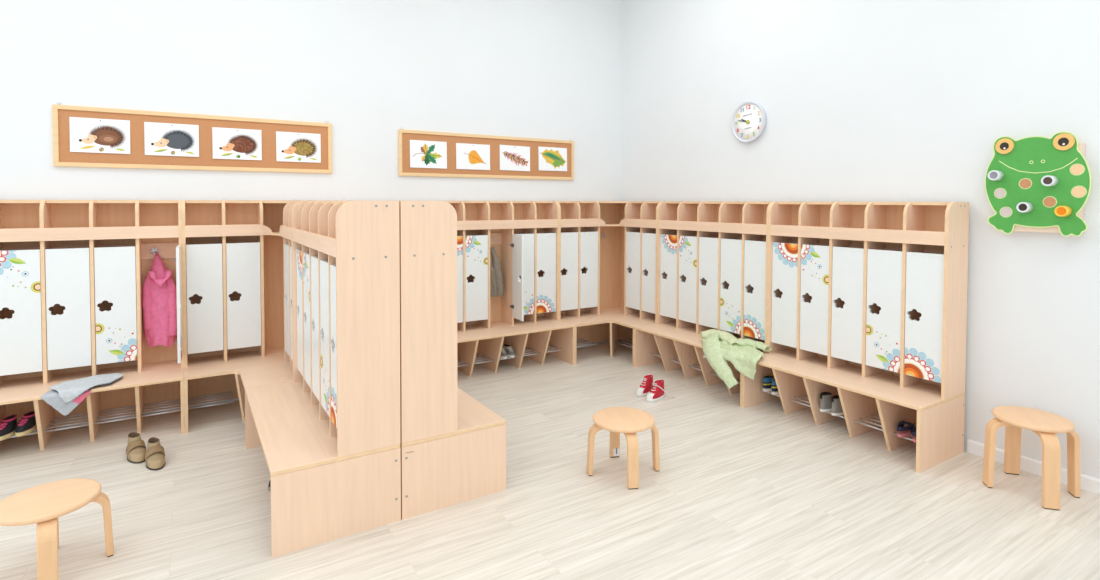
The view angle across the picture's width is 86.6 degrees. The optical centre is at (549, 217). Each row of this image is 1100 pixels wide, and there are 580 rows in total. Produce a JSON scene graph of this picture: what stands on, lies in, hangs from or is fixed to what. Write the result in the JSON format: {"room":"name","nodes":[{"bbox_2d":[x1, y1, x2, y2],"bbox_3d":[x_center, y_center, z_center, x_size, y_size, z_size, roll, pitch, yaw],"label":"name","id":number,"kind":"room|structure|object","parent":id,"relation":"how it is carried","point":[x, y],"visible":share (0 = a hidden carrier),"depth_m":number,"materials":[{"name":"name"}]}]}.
{"room":"changing room","nodes":[
{"label":"changing room","id":0,"kind":"room"},
{"bbox_2d":[0,0,622,435],"bbox_3d":[-2.451,-0.515,3.962,7.680,3.600,0.150,-1,2,-32],"label":"wall","id":1,"kind":"structure","parent":0,"point":[371,70],"depth_m":4.36,"materials":[{"name":"paint"}]},
{"bbox_2d":[52,102,331,172],"bbox_3d":[-2.317,-0.513,3.945,1.606,0.391,0.022,-1,2,-32],"label":"board","id":2,"kind":"object","parent":1,"relation":"attached to","point":[62,156],"visible":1,"depth_m":3.88,"materials":[{"name":"brown wood"}]},
{"bbox_2d":[69,117,129,153],"bbox_3d":[-2.801,-0.507,3.638,0.300,0.213,0.007,-1,2,-32],"label":"sheet","id":3,"kind":"object","parent":2,"relation":"attached to","point":[92,135],"visible":1,"depth_m":3.63,"materials":[{"name":"paper"}]},
{"bbox_2d":[144,122,198,156],"bbox_3d":[-2.483,-0.509,3.836,0.300,0.213,0.007,-1,2,-32],"label":"sheet","id":4,"kind":"object","parent":2,"relation":"attached to","point":[162,139],"visible":1,"depth_m":3.83,"materials":[{"name":"paper"}]},
{"bbox_2d":[212,127,261,159],"bbox_3d":[-2.161,-0.505,4.036,0.300,0.213,0.007,-1,2,-32],"label":"sheet","id":5,"kind":"object","parent":2,"relation":"attached to","point":[228,143],"visible":1,"depth_m":4.03,"materials":[{"name":"paper"}]},
{"bbox_2d":[276,131,320,162],"bbox_3d":[-1.826,-0.507,4.244,0.300,0.213,0.007,-1,2,-32],"label":"sheet","id":6,"kind":"object","parent":2,"relation":"attached to","point":[290,146],"visible":1,"depth_m":4.24,"materials":[{"name":"paper"}]},
{"bbox_2d":[398,129,573,179],"bbox_3d":[-0.490,-0.534,5.081,1.677,0.388,0.022,-1,2,-32],"label":"board","id":7,"kind":"object","parent":1,"relation":"attached to","point":[404,136],"visible":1,"depth_m":5.03,"materials":[{"name":"brown wood"}]},
{"bbox_2d":[410,140,446,168],"bbox_3d":[-0.990,-0.512,4.764,0.314,0.222,0.007,-1,2,-32],"label":"sheet","id":8,"kind":"object","parent":7,"relation":"attached to","point":[423,154],"visible":1,"depth_m":4.76,"materials":[{"name":"paper"}]},
{"bbox_2d":[456,143,489,169],"bbox_3d":[-0.653,-0.515,4.974,0.314,0.218,0.007,-1,2,-32],"label":"sheet","id":9,"kind":"object","parent":7,"relation":"attached to","point":[468,156],"visible":1,"depth_m":4.97,"materials":[{"name":"paper"}]},
{"bbox_2d":[500,145,529,170],"bbox_3d":[-0.310,-0.524,5.187,0.306,0.221,0.007,0,2,-32],"label":"sheet","id":10,"kind":"object","parent":7,"relation":"attached to","point":[514,158],"visible":1,"depth_m":5.18,"materials":[{"name":"paper"}]},
{"bbox_2d":[538,147,566,170],"bbox_3d":[0.028,-0.536,5.397,0.311,0.217,0.007,-1,2,-32],"label":"sheet","id":11,"kind":"object","parent":7,"relation":"attached to","point":[550,158],"visible":1,"depth_m":5.39,"materials":[{"name":"paper"}]},
{"bbox_2d":[0,340,1099,579],"bbox_3d":[-0.224,1.408,0.825,8.100,0.060,8.400,-1,2,-32],"label":"floor","id":12,"kind":"structure","parent":0,"point":[761,491],"depth_m":2.66,"materials":[{"name":"brown wood"}]},
{"bbox_2d":[0,478,113,579],"bbox_3d":[-1.884,1.194,2.192,0.320,0.285,0.320,0,2,4],"label":"stool","id":13,"kind":"object","parent":12,"relation":"on","point":[43,505],"visible":1,"depth_m":2.14,"materials":[{"name":"brown wood"}]},
{"bbox_2d":[0,200,184,449],"bbox_3d":[-2.800,0.601,3.390,1.134,1.401,0.484,-1,2,-32],"label":"locker unit","id":14,"kind":"object","parent":12,"relation":"on","point":[73,273],"visible":1,"depth_m":3.47,"materials":[{"name":"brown wood"}]},
{"bbox_2d":[0,414,16,440],"bbox_3d":[-2.999,1.161,3.219,0.074,0.089,0.171,0,2,-18],"label":"shoe","id":15,"kind":"object","parent":14,"relation":"on","point":[8,424],"visible":0.93,"depth_m":3.20,"materials":[{"name":"black fabric"}]},
{"bbox_2d":[15,411,36,436],"bbox_3d":[-2.940,1.160,3.279,0.074,0.089,0.171,0,2,-18],"label":"shoe","id":16,"kind":"object","parent":14,"relation":"on","point":[27,424],"visible":0.89,"depth_m":3.25,"materials":[{"name":"black fabric"}]},
{"bbox_2d":[41,373,123,415],"bbox_3d":[-2.658,1.012,3.337,0.349,0.149,0.276,-1,2,-32],"label":"folded top","id":17,"kind":"object","parent":14,"relation":"on","point":[64,397],"visible":1,"depth_m":3.22,"materials":[{"name":"fabric"}]},
{"bbox_2d":[142,252,176,346],"bbox_3d":[-2.500,0.525,3.744,0.189,0.616,0.138,-1,2,-32],"label":"jacket","id":18,"kind":"object","parent":14,"relation":"hanging from","point":[159,303],"visible":0.98,"depth_m":3.72,"materials":[{"name":"fabric"}]},
{"bbox_2d":[148,270,171,287],"bbox_3d":[-2.477,0.398,3.713,0.128,0.112,0.065,-1,2,-32],"label":"hood","id":19,"kind":"object","parent":18,"relation":"attached to","point":[156,278],"depth_m":3.72,"materials":[{"name":"pink fabric"}]},
{"bbox_2d":[126,432,145,462],"bbox_3d":[-2.252,1.252,3.174,0.204,0.112,0.086,2,2,42],"label":"shoe","id":20,"kind":"object","parent":12,"relation":"on","point":[136,448],"visible":0.98,"depth_m":3.14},
{"bbox_2d":[145,437,165,469],"bbox_3d":[-2.099,1.255,3.101,0.086,0.112,0.204,-1,2,-42],"label":"shoe","id":21,"kind":"object","parent":12,"relation":"on","point":[155,454],"visible":1,"depth_m":3.07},
{"bbox_2d":[182,200,331,446],"bbox_3d":[-1.866,0.593,3.725,0.807,1.401,0.902,-1,2,-32],"label":"corner locker unit","id":22,"kind":"object","parent":12,"relation":"on","point":[237,254],"visible":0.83,"depth_m":3.87,"materials":[{"name":"brown wood"}]},
{"bbox_2d":[271,231,278,235],"bbox_3d":[-1.862,0.120,3.724,0.789,0.016,0.884,-1,2,-32],"label":"cubby shelf","id":23,"kind":"object","parent":22,"relation":"attached to","point":[273,233],"depth_m":3.96,"materials":[{"name":"brown wood"}]},
{"bbox_2d":[245,200,400,557],"bbox_3d":[-1.186,0.618,2.911,0.514,1.401,1.199,-1,2,-32],"label":"locker unit","id":24,"kind":"object","parent":12,"relation":"on","point":[328,436],"visible":1,"depth_m":2.49,"materials":[{"name":"brown wood"}]},
{"bbox_2d":[399,201,505,519],"bbox_3d":[-0.745,0.611,3.185,0.514,1.401,1.199,-1,2,-32],"label":"locker unit","id":25,"kind":"object","parent":12,"relation":"on","point":[453,446],"visible":0.63,"depth_m":2.62,"materials":[{"name":"brown wood"}]},
{"bbox_2d":[445,201,574,376],"bbox_3d":[-0.396,0.565,4.885,1.134,1.401,0.484,-1,2,-32],"label":"locker unit","id":26,"kind":"object","parent":12,"relation":"on","point":[524,235],"visible":0.88,"depth_m":4.97,"materials":[{"name":"brown wood"}]},
{"bbox_2d":[490,247,503,296],"bbox_3d":[-0.478,0.431,5.005,0.167,0.490,0.109,0,2,-1],"label":"jacket","id":27,"kind":"object","parent":26,"relation":"hanging from","point":[496,277],"visible":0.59,"depth_m":4.96,"materials":[{"name":"fabric"}]},
{"bbox_2d":[500,347,506,358],"bbox_3d":[-0.406,1.125,4.865,0.067,0.082,0.168,-1,2,-32],"label":"shoe","id":28,"kind":"object","parent":26,"relation":"in","point":[503,355],"visible":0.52,"depth_m":4.81,"materials":[{"name":"grey fabric"}]},
{"bbox_2d":[504,344,514,357],"bbox_3d":[-0.347,1.124,4.908,0.067,0.082,0.168,-1,2,-30],"label":"shoe","id":29,"kind":"object","parent":26,"relation":"in","point":[510,352],"visible":0.87,"depth_m":4.86,"materials":[{"name":"grey fabric"}]},
{"bbox_2d":[556,201,662,366],"bbox_3d":[0.540,0.556,5.282,0.874,1.401,0.799,-1,2,-32],"label":"corner locker unit","id":30,"kind":"object","parent":12,"relation":"on","point":[608,249],"visible":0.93,"depth_m":5.38,"materials":[{"name":"brown wood"}]},
{"bbox_2d":[606,223,619,225],"bbox_3d":[0.544,0.082,5.281,0.856,0.016,0.781,-1,2,-32],"label":"cubby shelf","id":31,"kind":"object","parent":30,"relation":"attached to","point":[607,224],"depth_m":5.47,"materials":[{"name":"brown wood"}]},
{"bbox_2d":[586,407,659,489],"bbox_3d":[0.380,1.176,3.020,0.320,0.285,0.320,1,2,39],"label":"stool","id":32,"kind":"object","parent":12,"relation":"on","point":[629,421],"visible":1,"depth_m":2.97,"materials":[{"name":"brown wood"}]},
{"bbox_2d":[636,374,652,396],"bbox_3d":[0.692,1.224,4.244,0.073,0.123,0.189,2,2,44],"label":"shoe","id":33,"kind":"object","parent":12,"relation":"on","point":[646,385],"visible":0.91,"depth_m":4.22,"materials":[{"name":"red fabric"}]},
{"bbox_2d":[646,379,674,401],"bbox_3d":[0.768,1.227,4.133,0.230,0.123,0.082,-1,2,-27],"label":"shoe","id":34,"kind":"object","parent":12,"relation":"on","point":[656,393],"visible":1,"depth_m":4.11,"materials":[{"name":"red fabric"}]},
{"bbox_2d":[634,201,781,406],"bbox_3d":[1.216,0.577,4.565,0.484,1.401,1.134,-1,2,-32],"label":"locker unit","id":35,"kind":"object","parent":12,"relation":"on","point":[712,256],"visible":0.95,"depth_m":4.59,"materials":[{"name":"brown wood"}]},
{"bbox_2d":[700,329,772,388],"bbox_3d":[1.294,1.014,4.189,0.383,0.306,0.676,-1,2,-32],"label":"jacket","id":36,"kind":"object","parent":35,"relation":"on","point":[719,347],"visible":1,"depth_m":4.08,"materials":[{"name":"fabric"}]},
{"bbox_2d":[700,329,740,345],"bbox_3d":[1.274,0.899,4.358,0.176,0.085,0.362,-1,2,-32],"label":"hood","id":37,"kind":"object","parent":36,"relation":"attached to","point":[725,338],"depth_m":4.31,"materials":[{"name":"green fabric"}]},
{"bbox_2d":[742,201,968,472],"bbox_3d":[1.815,0.605,3.602,0.484,1.401,1.135,-1,2,-32],"label":"locker unit","id":38,"kind":"object","parent":12,"relation":"on","point":[867,301],"visible":0.98,"depth_m":3.49,"materials":[{"name":"brown wood"}]},
{"bbox_2d":[763,374,773,391],"bbox_3d":[1.532,1.143,4.035,0.174,0.102,0.070,-1,2,-32],"label":"shoe","id":39,"kind":"object","parent":38,"relation":"on","point":[767,379],"visible":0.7,"depth_m":3.99,"materials":[{"name":"fabric"}]},
{"bbox_2d":[771,378,778,394],"bbox_3d":[1.569,1.144,3.971,0.174,0.102,0.070,-1,2,-32],"label":"shoe","id":40,"kind":"object","parent":38,"relation":"on","point":[774,386],"visible":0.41,"depth_m":3.92,"materials":[{"name":"blue fabric"}]},
{"bbox_2d":[820,392,831,411],"bbox_3d":[1.746,1.149,3.652,0.171,0.112,0.070,-1,2,-32],"label":"shoe","id":41,"kind":"object","parent":38,"relation":"on","point":[825,397],"visible":0.75,"depth_m":3.61,"materials":[{"name":"grey fabric"}]},
{"bbox_2d":[831,395,843,415],"bbox_3d":[1.786,1.150,3.588,0.171,0.112,0.070,-1,2,-32],"label":"shoe","id":42,"kind":"object","parent":38,"relation":"on","point":[836,409],"visible":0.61,"depth_m":3.54,"materials":[{"name":"grey fabric"}]},
{"bbox_2d":[897,421,914,437],"bbox_3d":[1.996,1.182,3.276,0.168,0.066,0.068,-1,2,-38],"label":"shoe","id":43,"kind":"object","parent":38,"relation":"on","point":[903,431],"visible":0.94,"depth_m":3.25,"materials":[{"name":"fabric"}]},
{"bbox_2d":[912,426,916,442],"bbox_3d":[2.038,1.184,3.205,0.168,0.066,0.068,-1,2,-36],"label":"sandal","id":44,"kind":"object","parent":38,"relation":"on","point":[914,429],"visible":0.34,"depth_m":3.17},
{"bbox_2d":[982,406,1080,510],"bbox_3d":[2.336,1.147,2.834,0.310,0.362,0.310,-1,2,-30],"label":"stool","id":45,"kind":"object","parent":12,"relation":"on","point":[1045,424],"visible":1,"depth_m":2.78,"materials":[{"name":"brown wood"}]},
{"bbox_2d":[621,0,1099,478],"bbox_3d":[2.901,-0.462,2.486,0.150,3.600,8.012,-1,2,-32],"label":"wall","id":46,"kind":"structure","parent":0,"point":[860,100],"depth_m":3.49,"materials":[{"name":"paint"}]},
{"bbox_2d":[731,101,765,142],"bbox_3d":[1.532,-0.734,4.504,0.038,0.316,0.316,-1,2,-32],"label":"wall clock","id":47,"kind":"object","parent":46,"relation":"attached to","point":[748,121],"visible":1,"depth_m":4.50,"materials":[{"name":"white plastic"}]},
{"bbox_2d":[967,439,1099,494],"bbox_3d":[3.643,1.342,1.182,0.014,0.070,4.925,-1,2,-32],"label":"baseboard","id":48,"kind":"structure","parent":46,"relation":"attached to","point":[1088,483],"depth_m":3.02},
{"bbox_2d":[985,132,1090,236],"bbox_3d":[2.451,-0.165,2.948,0.132,0.512,0.435,-1,2,-32],"label":"toy","id":49,"kind":"object","parent":46,"relation":"attached to","point":[1042,184],"visible":1,"depth_m":2.93,"materials":[{"name":"green wood"}]},
{"bbox_2d":[994,188,1006,198],"bbox_3d":[2.367,-0.125,3.069,0.002,0.058,0.058,-1,2,-32],"label":"spot","id":50,"kind":"object","parent":49,"relation":"attached to","point":[999,193],"depth_m":3.07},
{"bbox_2d":[999,207,1012,217],"bbox_3d":[2.382,-0.027,3.048,0.002,0.058,0.058,-1,2,-32],"label":"spot","id":51,"kind":"object","parent":49,"relation":"attached to","point":[1004,212],"depth_m":3.05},
{"bbox_2d":[1019,178,1031,188],"bbox_3d":[2.424,-0.171,2.976,0.002,0.057,0.057,-1,2,-32],"label":"spot","id":52,"kind":"object","parent":49,"relation":"attached to","point":[1024,183],"depth_m":2.97,"materials":[{"name":"brown wood"}]},
{"bbox_2d":[1043,196,1056,207],"bbox_3d":[2.477,-0.075,2.893,0.002,0.058,0.058,-1,2,-32],"label":"spot","id":53,"kind":"object","parent":49,"relation":"attached to","point":[1048,201],"depth_m":2.89,"materials":[{"name":"brown wood"}]},
{"bbox_2d":[1070,164,1084,175],"bbox_3d":[2.531,-0.228,2.803,0.002,0.058,0.058,-1,2,-32],"label":"spot","id":54,"kind":"object","parent":49,"relation":"attached to","point":[1075,169],"depth_m":2.80,"materials":[{"name":"brown wood"}]},
{"bbox_2d":[1071,186,1086,197],"bbox_3d":[2.536,-0.121,2.798,0.002,0.060,0.060,-1,2,-32],"label":"spot","id":55,"kind":"object","parent":49,"relation":"attached to","point":[1076,191],"depth_m":2.80,"materials":[{"name":"brown wood"}]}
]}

